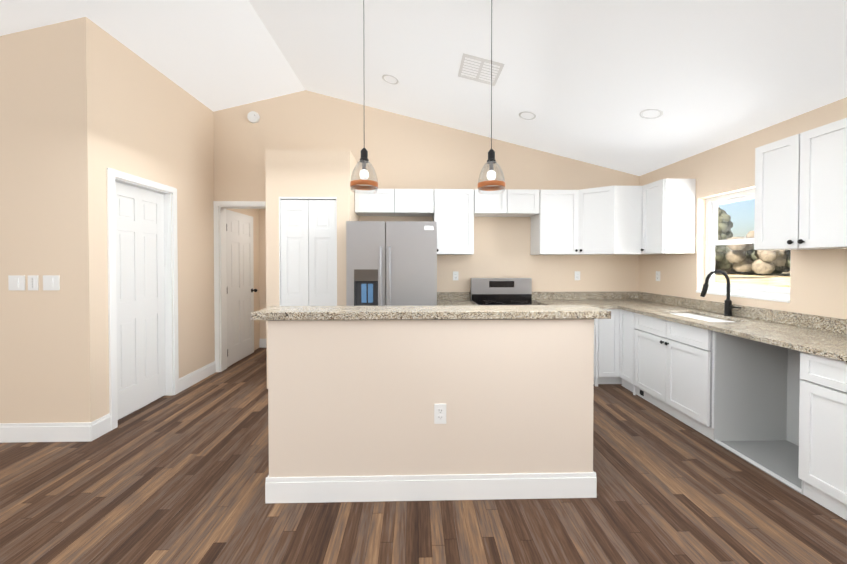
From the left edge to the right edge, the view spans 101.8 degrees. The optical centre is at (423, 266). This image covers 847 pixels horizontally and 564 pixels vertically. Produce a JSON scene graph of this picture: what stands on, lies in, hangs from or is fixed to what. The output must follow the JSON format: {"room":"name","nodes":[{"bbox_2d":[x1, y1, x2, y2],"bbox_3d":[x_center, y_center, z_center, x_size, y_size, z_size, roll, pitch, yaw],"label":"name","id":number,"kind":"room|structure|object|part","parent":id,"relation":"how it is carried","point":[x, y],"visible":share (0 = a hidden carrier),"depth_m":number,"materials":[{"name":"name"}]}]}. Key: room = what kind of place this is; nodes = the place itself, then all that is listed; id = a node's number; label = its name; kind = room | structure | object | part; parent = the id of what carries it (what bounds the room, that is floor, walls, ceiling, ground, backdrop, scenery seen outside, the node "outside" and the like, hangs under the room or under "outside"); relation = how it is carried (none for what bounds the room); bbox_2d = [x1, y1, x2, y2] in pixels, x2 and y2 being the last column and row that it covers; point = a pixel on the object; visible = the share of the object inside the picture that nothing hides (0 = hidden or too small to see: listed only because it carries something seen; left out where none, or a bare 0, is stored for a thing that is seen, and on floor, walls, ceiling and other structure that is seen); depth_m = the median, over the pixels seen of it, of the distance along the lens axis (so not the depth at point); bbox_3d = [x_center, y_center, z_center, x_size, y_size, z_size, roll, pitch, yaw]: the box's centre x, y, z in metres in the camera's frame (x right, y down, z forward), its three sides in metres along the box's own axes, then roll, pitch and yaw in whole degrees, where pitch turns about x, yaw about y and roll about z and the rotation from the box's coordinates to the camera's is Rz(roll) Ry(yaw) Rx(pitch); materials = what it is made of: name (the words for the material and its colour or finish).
{"room":"kitchen","nodes":[
{"label":"kitchen","id":0,"kind":"room"},
{"bbox_2d":[0,17,106,422],"bbox_3d":[-4.286,-0.301,2.683,3.400,3.318,0.140,0,1,-1],"label":"wall","id":1,"kind":"structure","parent":0,"point":[53,368],"depth_m":2.65,"materials":[{"name":"beige paint"}]},
{"bbox_2d":[8,275,24,289],"bbox_3d":[-3.125,0.129,2.641,0.120,0.115,0.012,0,1,-1],"label":"switch plate","id":2,"kind":"object","parent":1,"relation":"attached to","point":[16,282],"visible":1,"depth_m":2.64,"materials":[{"name":"white plastic"}]},
{"bbox_2d":[28,275,38,289],"bbox_3d":[-3.003,0.129,2.646,0.075,0.115,0.010,0,1,-1],"label":"switch plate","id":3,"kind":"object","parent":1,"relation":"attached to","point":[33,282],"visible":1,"depth_m":2.64,"materials":[{"name":"white plastic"}]},
{"bbox_2d":[0,422,92,442],"bbox_3d":[-4.277,1.286,2.627,3.414,0.145,0.014,0,1,-1],"label":"baseboard","id":4,"kind":"structure","parent":1,"relation":"attached to","point":[49,432],"depth_m":2.65,"materials":[{"name":"white wood"}]},
{"bbox_2d":[43,275,59,289],"bbox_3d":[-2.867,0.129,2.648,0.120,0.115,0.012,0,1,-1],"label":"switch plate","id":5,"kind":"object","parent":1,"relation":"attached to","point":[51,282],"visible":1,"depth_m":2.65,"materials":[{"name":"white plastic"}]},
{"bbox_2d":[102,29,259,413],"bbox_3d":[-2.693,-0.321,4.168,0.140,3.318,2.750,0,1,-1],"label":"wall","id":6,"kind":"structure","parent":0,"point":[158,126],"depth_m":3.68,"materials":[{"name":"beige paint"}]},
{"bbox_2d":[115,182,165,419],"bbox_3d":[-2.682,0.302,3.226,0.035,2.075,0.660,0,1,-1],"label":"door","id":7,"kind":"structure","parent":6,"relation":"in","point":[140,302],"depth_m":3.23,"materials":[{"name":"white wood"}]},
{"bbox_2d":[107,168,178,429],"bbox_3d":[-2.660,0.271,3.226,0.158,2.166,0.810,0,1,-1],"label":"door frame","id":8,"kind":"structure","parent":6,"relation":"attached to","point":[171,316],"depth_m":3.46,"materials":[{"name":"white wood"}]},
{"bbox_2d":[93,361,215,439],"bbox_3d":[-2.600,1.275,3.510,0.016,0.145,1.670,0,1,-1],"label":"baseboard","id":9,"kind":"structure","parent":6,"relation":"attached to","point":[101,426],"depth_m":3.74,"materials":[{"name":"white wood"}]},
{"bbox_2d":[226,209,257,366],"bbox_3d":[-2.551,0.287,4.858,0.119,2.066,0.767,0,1,-1],"label":"back door","id":10,"kind":"structure","parent":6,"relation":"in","point":[241,290],"depth_m":4.82,"materials":[{"name":"white wood"}]},
{"bbox_2d":[259,209,265,338],"bbox_3d":[-1.680,0.019,5.663,2.240,2.600,0.140,0,1,-1],"label":"wall","id":11,"kind":"structure","parent":0,"point":[259,232],"depth_m":5.57,"materials":[{"name":"beige paint"}]},
{"bbox_2d":[259,339,265,347],"bbox_3d":[-1.678,1.248,5.602,1.960,0.145,0.014,0,1,-1],"label":"baseboard","id":12,"kind":"structure","parent":11,"relation":"attached to","point":[262,343],"depth_m":5.57,"materials":[{"name":"white wood"}]},
{"bbox_2d":[265,149,358,388],"bbox_3d":[-1.267,0.035,4.063,0.915,2.610,0.600,0,1,-1],"label":"wall","id":13,"kind":"structure","parent":0,"point":[308,173],"depth_m":3.75,"materials":[{"name":"beige paint"}]},
{"bbox_2d":[279,197,336,305],"bbox_3d":[-1.264,0.293,3.818,0.627,2.100,0.096,0,1,-1],"label":"trim","id":14,"kind":"structure","parent":13,"relation":"attached to","point":[307,198],"depth_m":3.77,"materials":[{"name":"white wood"}]},
{"bbox_2d":[281,200,335,305],"bbox_3d":[-1.264,0.302,3.805,0.605,2.063,0.032,0,1,-1],"label":"bifold pantry door","id":15,"kind":"structure","parent":13,"relation":"in","point":[308,252],"depth_m":3.78,"materials":[{"name":"white wood"}]},
{"bbox_2d":[0,348,846,563],"bbox_3d":[-1.474,1.414,2.225,13.000,0.100,13.200,0,1,-1],"label":"floor","id":16,"kind":"structure","parent":0,"point":[180,477],"depth_m":1.93,"materials":[{"name":"brown wood"}]},
{"bbox_2d":[346,221,436,305],"bbox_3d":[-0.328,0.445,3.861,0.903,1.796,0.960,0,1,-1],"label":"refrigerator","id":17,"kind":"object","parent":16,"relation":"on","point":[391,263],"visible":0.58,"depth_m":3.44,"materials":[{"name":"grey metal"}]},
{"bbox_2d":[265,321,596,502],"bbox_3d":[0.045,0.831,2.391,1.933,1.061,0.788,0,1,-1],"label":"kitchen island","id":18,"kind":"object","parent":16,"relation":"on","point":[357,390],"depth_m":2.01,"materials":[{"name":"beige paint"}]},
{"bbox_2d":[251,305,610,320],"bbox_3d":[0.054,0.286,2.116,2.070,0.050,0.284,0,1,-1],"label":"island countertop","id":19,"kind":"structure","parent":18,"relation":"on","point":[452,312],"depth_m":1.99,"materials":[{"name":"beige stone"}]},
{"bbox_2d":[434,404,445,423],"bbox_3d":[0.098,0.863,2.009,0.070,0.115,0.008,0,1,-1],"label":"outlet","id":20,"kind":"object","parent":18,"relation":"attached to","point":[439,413],"visible":1,"depth_m":2.01,"materials":[{"name":"white plastic"}]},
{"bbox_2d":[437,292,476,305],"bbox_3d":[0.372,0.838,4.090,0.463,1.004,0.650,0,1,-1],"label":"countertop","id":21,"kind":"structure","parent":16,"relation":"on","point":[443,298],"depth_m":4.38,"materials":[{"name":"beige stone"}]},
{"bbox_2d":[471,278,546,304],"bbox_3d":[0.987,0.748,4.045,0.756,1.185,0.706,0,1,-1],"label":"range","id":22,"kind":"object","parent":16,"relation":"on","point":[501,291],"visible":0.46,"depth_m":4.31,"materials":[{"name":"silver metal"}]},
{"bbox_2d":[532,292,616,385],"bbox_3d":[1.744,0.838,4.122,0.753,1.004,0.646,0,1,-1],"label":"base cabinet","id":23,"kind":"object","parent":16,"relation":"on","point":[605,330],"depth_m":3.85,"materials":[{"name":"white wood"}]},
{"bbox_2d":[597,270,846,519],"bbox_3d":[2.501,0.704,2.462,0.677,1.313,4.000,0,1,-1],"label":"base cabinets","id":24,"kind":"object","parent":16,"relation":"on","point":[726,370],"depth_m":2.67,"materials":[{"name":"white wood"}]},
{"bbox_2d":[437,292,846,361],"bbox_3d":[1.512,0.423,2.435,2.660,0.135,4.003,0,1,-1],"label":"countertop","id":25,"kind":"structure","parent":24,"relation":"on","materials":[{"name":"beige stone"}]},
{"bbox_2d":[714,440,802,494],"bbox_3d":[2.550,1.361,2.369,0.588,0.003,0.610,0,1,-1],"label":"floor","id":26,"kind":"structure","parent":16,"relation":"on","point":[780,458],"depth_m":2.47,"materials":[{"name":"grey concrete"}]},
{"bbox_2d":[0,0,846,175],"bbox_3d":[-1.498,-1.641,-0.041,9.120,1.272,9.030,0,1,-1],"label":"ceiling","id":27,"kind":"structure","parent":0,"point":[587,81],"depth_m":2.81,"materials":[{"name":"white paint"}]},
{"bbox_2d":[350,0,377,193],"bbox_3d":[-0.366,-1.199,2.119,0.172,1.475,0.172,0,1,-1],"label":"pendant light","id":28,"kind":"object","parent":27,"relation":"hanging from","point":[363,174],"visible":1,"depth_m":2.11,"materials":[{"name":"clear glass"}]},
{"bbox_3d":[-0.366,-0.554,2.127,0.168,0.186,0.168,0,1,-1],"label":"shade glass","id":29,"kind":"part","parent":28,"relation":"part of","materials":[{"name":"clear glass"}]},
{"bbox_2d":[360,0,368,162],"bbox_3d":[-0.366,-1.290,2.118,0.156,1.292,0.156,0,1,-1],"label":"socket","id":30,"kind":"object","parent":28,"relation":"attached to","point":[364,153],"depth_m":2.11,"materials":[{"name":"black metal"}]},
{"bbox_3d":[-0.366,-0.592,2.127,0.058,0.117,0.058,0,1,-1],"label":"bulb","id":31,"kind":"part","parent":28,"relation":"part of","materials":[{"name":"white glass"}]},
{"bbox_2d":[382,74,398,84],"bbox_3d":[-0.341,-1.927,3.556,0.184,0.008,0.184,14,0,-2],"label":"recessed light","id":32,"kind":"object","parent":27,"relation":"in","point":[383,78],"visible":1,"depth_m":3.55,"materials":[{"name":"white"}]},
{"bbox_2d":[457,53,504,85],"bbox_3d":[0.496,-1.722,3.024,0.360,0.010,0.360,14,0,-2],"label":"ceiling vent","id":33,"kind":"object","parent":27,"relation":"in","point":[482,60],"visible":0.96,"depth_m":3.00,"materials":[{"name":"white metal"}]},
{"bbox_2d":[477,0,504,194],"bbox_3d":[0.423,-1.102,2.140,0.172,1.281,0.172,0,1,-1],"label":"pendant light","id":34,"kind":"object","parent":27,"relation":"hanging from","point":[491,176],"visible":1,"depth_m":2.13,"materials":[{"name":"clear glass"}]},
{"bbox_3d":[0.423,-0.554,2.147,0.168,0.186,0.168,0,1,-1],"label":"shade glass","id":35,"kind":"part","parent":34,"relation":"part of","materials":[{"name":"clear glass"}]},
{"bbox_2d":[487,0,495,163],"bbox_3d":[0.423,-1.193,2.139,0.156,1.098,0.156,0,1,-1],"label":"socket","id":36,"kind":"object","parent":34,"relation":"attached to","point":[491,153],"depth_m":2.13,"materials":[{"name":"black metal"}]},
{"bbox_3d":[0.423,-0.592,2.146,0.058,0.117,0.058,0,1,-1],"label":"bulb","id":37,"kind":"part","parent":34,"relation":"part of","materials":[{"name":"white glass"}]},
{"bbox_2d":[519,111,535,119],"bbox_3d":[1.090,-1.576,3.607,0.184,0.008,0.184,14,0,-2],"label":"recessed light","id":38,"kind":"object","parent":27,"relation":"in","point":[520,116],"visible":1,"depth_m":3.60,"materials":[{"name":"white"}]},
{"bbox_2d":[639,109,662,118],"bbox_3d":[2.012,-1.345,3.041,0.184,0.008,0.184,14,0,-2],"label":"recessed light","id":39,"kind":"object","parent":27,"relation":"in","point":[643,111],"visible":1,"depth_m":3.04,"materials":[{"name":"white"}]},
{"bbox_2d":[214,90,638,299],"bbox_3d":[0.091,-0.465,4.460,5.720,3.600,0.140,0,1,-1],"label":"wall","id":40,"kind":"structure","parent":0,"point":[405,152],"depth_m":4.38,"materials":[{"name":"beige paint"}]},
{"bbox_2d":[213,201,265,371],"bbox_3d":[-2.178,0.261,4.404,0.900,2.155,0.158,0,1,-1],"label":"door frame","id":41,"kind":"structure","parent":40,"relation":"attached to","point":[220,296],"depth_m":4.33,"materials":[{"name":"white wood"}]},
{"bbox_2d":[247,111,259,122],"bbox_3d":[-2.126,-1.863,4.300,0.144,0.144,0.034,0,1,-1],"label":"smoke detector","id":42,"kind":"object","parent":40,"relation":"attached to","point":[253,116],"visible":0.96,"depth_m":4.29,"materials":[{"name":"white plastic"}]},
{"bbox_2d":[355,189,434,216],"bbox_3d":[-0.346,-0.771,4.204,0.928,0.282,0.336,0,1,-1],"label":"upper cabinet","id":43,"kind":"object","parent":40,"relation":"attached to","point":[385,202],"depth_m":4.04,"materials":[{"name":"white wood"}]},
{"bbox_2d":[431,189,474,254],"bbox_3d":[0.357,-0.527,4.225,0.471,0.770,0.336,0,1,-1],"label":"upper cabinet","id":44,"kind":"object","parent":40,"relation":"attached to","point":[454,215],"depth_m":4.06,"materials":[{"name":"white wood"}]},
{"bbox_2d":[453,271,457,279],"bbox_3d":[0.412,0.126,4.402,0.070,0.115,0.008,0,1,-1],"label":"outlet","id":45,"kind":"object","parent":40,"relation":"attached to","point":[455,275],"visible":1,"depth_m":4.40,"materials":[{"name":"white plastic"}]},
{"bbox_2d":[475,189,542,217],"bbox_3d":[0.985,-0.770,4.237,0.778,0.285,0.336,0,1,-1],"label":"upper cabinet","id":46,"kind":"object","parent":40,"relation":"attached to","point":[513,202],"depth_m":4.08,"materials":[{"name":"white wood"}]},
{"bbox_2d":[530,190,578,254],"bbox_3d":[1.610,-0.528,4.256,0.464,0.770,0.336,0,1,-1],"label":"upper cabinet","id":47,"kind":"object","parent":40,"relation":"attached to","point":[555,231],"depth_m":4.10,"materials":[{"name":"white wood"}]},
{"bbox_2d":[575,271,579,279],"bbox_3d":[1.987,0.125,4.441,0.070,0.115,0.008,0,1,-1],"label":"outlet","id":48,"kind":"object","parent":40,"relation":"attached to","point":[577,275],"visible":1,"depth_m":4.44,"materials":[{"name":"white plastic"}]},
{"bbox_2d":[579,189,586,253],"bbox_3d":[2.000,-0.524,3.989,0.309,0.770,0.249,0,1,-1],"label":"upper cabinet","id":49,"kind":"object","parent":40,"relation":"attached to","point":[582,192],"depth_m":4.07,"materials":[{"name":"white wood"}]},
{"bbox_2d":[567,178,695,254],"bbox_3d":[2.328,-0.524,3.994,0.949,0.770,0.896,0,1,-1],"label":"upper cabinet","id":50,"kind":"object","parent":40,"relation":"attached to","point":[657,217],"depth_m":3.86,"materials":[{"name":"white wood"}]},
{"bbox_3d":[1.999,-0.524,3.989,0.309,0.770,0.249,0,1,-1],"label":"corner door","id":51,"kind":"part","parent":50,"relation":"part of","materials":[{"name":"white wood"}]},
{"bbox_2d":[638,97,846,318],"bbox_3d":[2.979,0.110,0.163,0.160,2.560,8.890,0,1,-1],"label":"wall","id":52,"kind":"structure","parent":0,"point":[818,282],"depth_m":3.06,"materials":[{"name":"beige paint"}]},
{"bbox_2d":[656,271,659,280],"bbox_3d":[2.796,0.119,4.105,0.008,0.115,0.070,0,1,-1],"label":"outlet","id":53,"kind":"object","parent":52,"relation":"attached to","point":[657,275],"visible":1,"depth_m":4.10,"materials":[{"name":"white plastic"}]},
{"bbox_2d":[696,188,790,302],"bbox_3d":[2.892,-0.205,3.098,0.157,0.965,0.884,0,1,-1],"label":"window","id":54,"kind":"structure","parent":52,"relation":"in","point":[712,228],"depth_m":3.26,"materials":[{"name":"white"}]},
{"bbox_2d":[754,118,846,249],"bbox_3d":[2.674,-0.502,2.300,0.337,0.770,0.607,0,1,-1],"label":"upper cabinet","id":55,"kind":"object","parent":52,"relation":"attached to","point":[800,191],"depth_m":2.27,"materials":[{"name":"white wood"}]},
{"label":"outside","id":56,"kind":"structure","parent":0,"visible":0},
{"bbox_2d":[714,271,789,287],"bbox_3d":[80.416,1.125,51.879,156.800,0.100,220.000,0,1,-1],"label":"ground","id":57,"kind":"structure","parent":56,"point":[755,278],"depth_m":33.67,"materials":[{"name":"beige soil"}]},
{"bbox_2d":[714,207,790,278],"bbox_3d":[48.993,-2.385,53.731,43.067,7.432,39.506,0,1,-1],"label":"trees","id":58,"kind":"object","parent":57,"relation":"on","point":[768,258],"depth_m":41.69,"materials":[{"name":"stone"}]}
]}

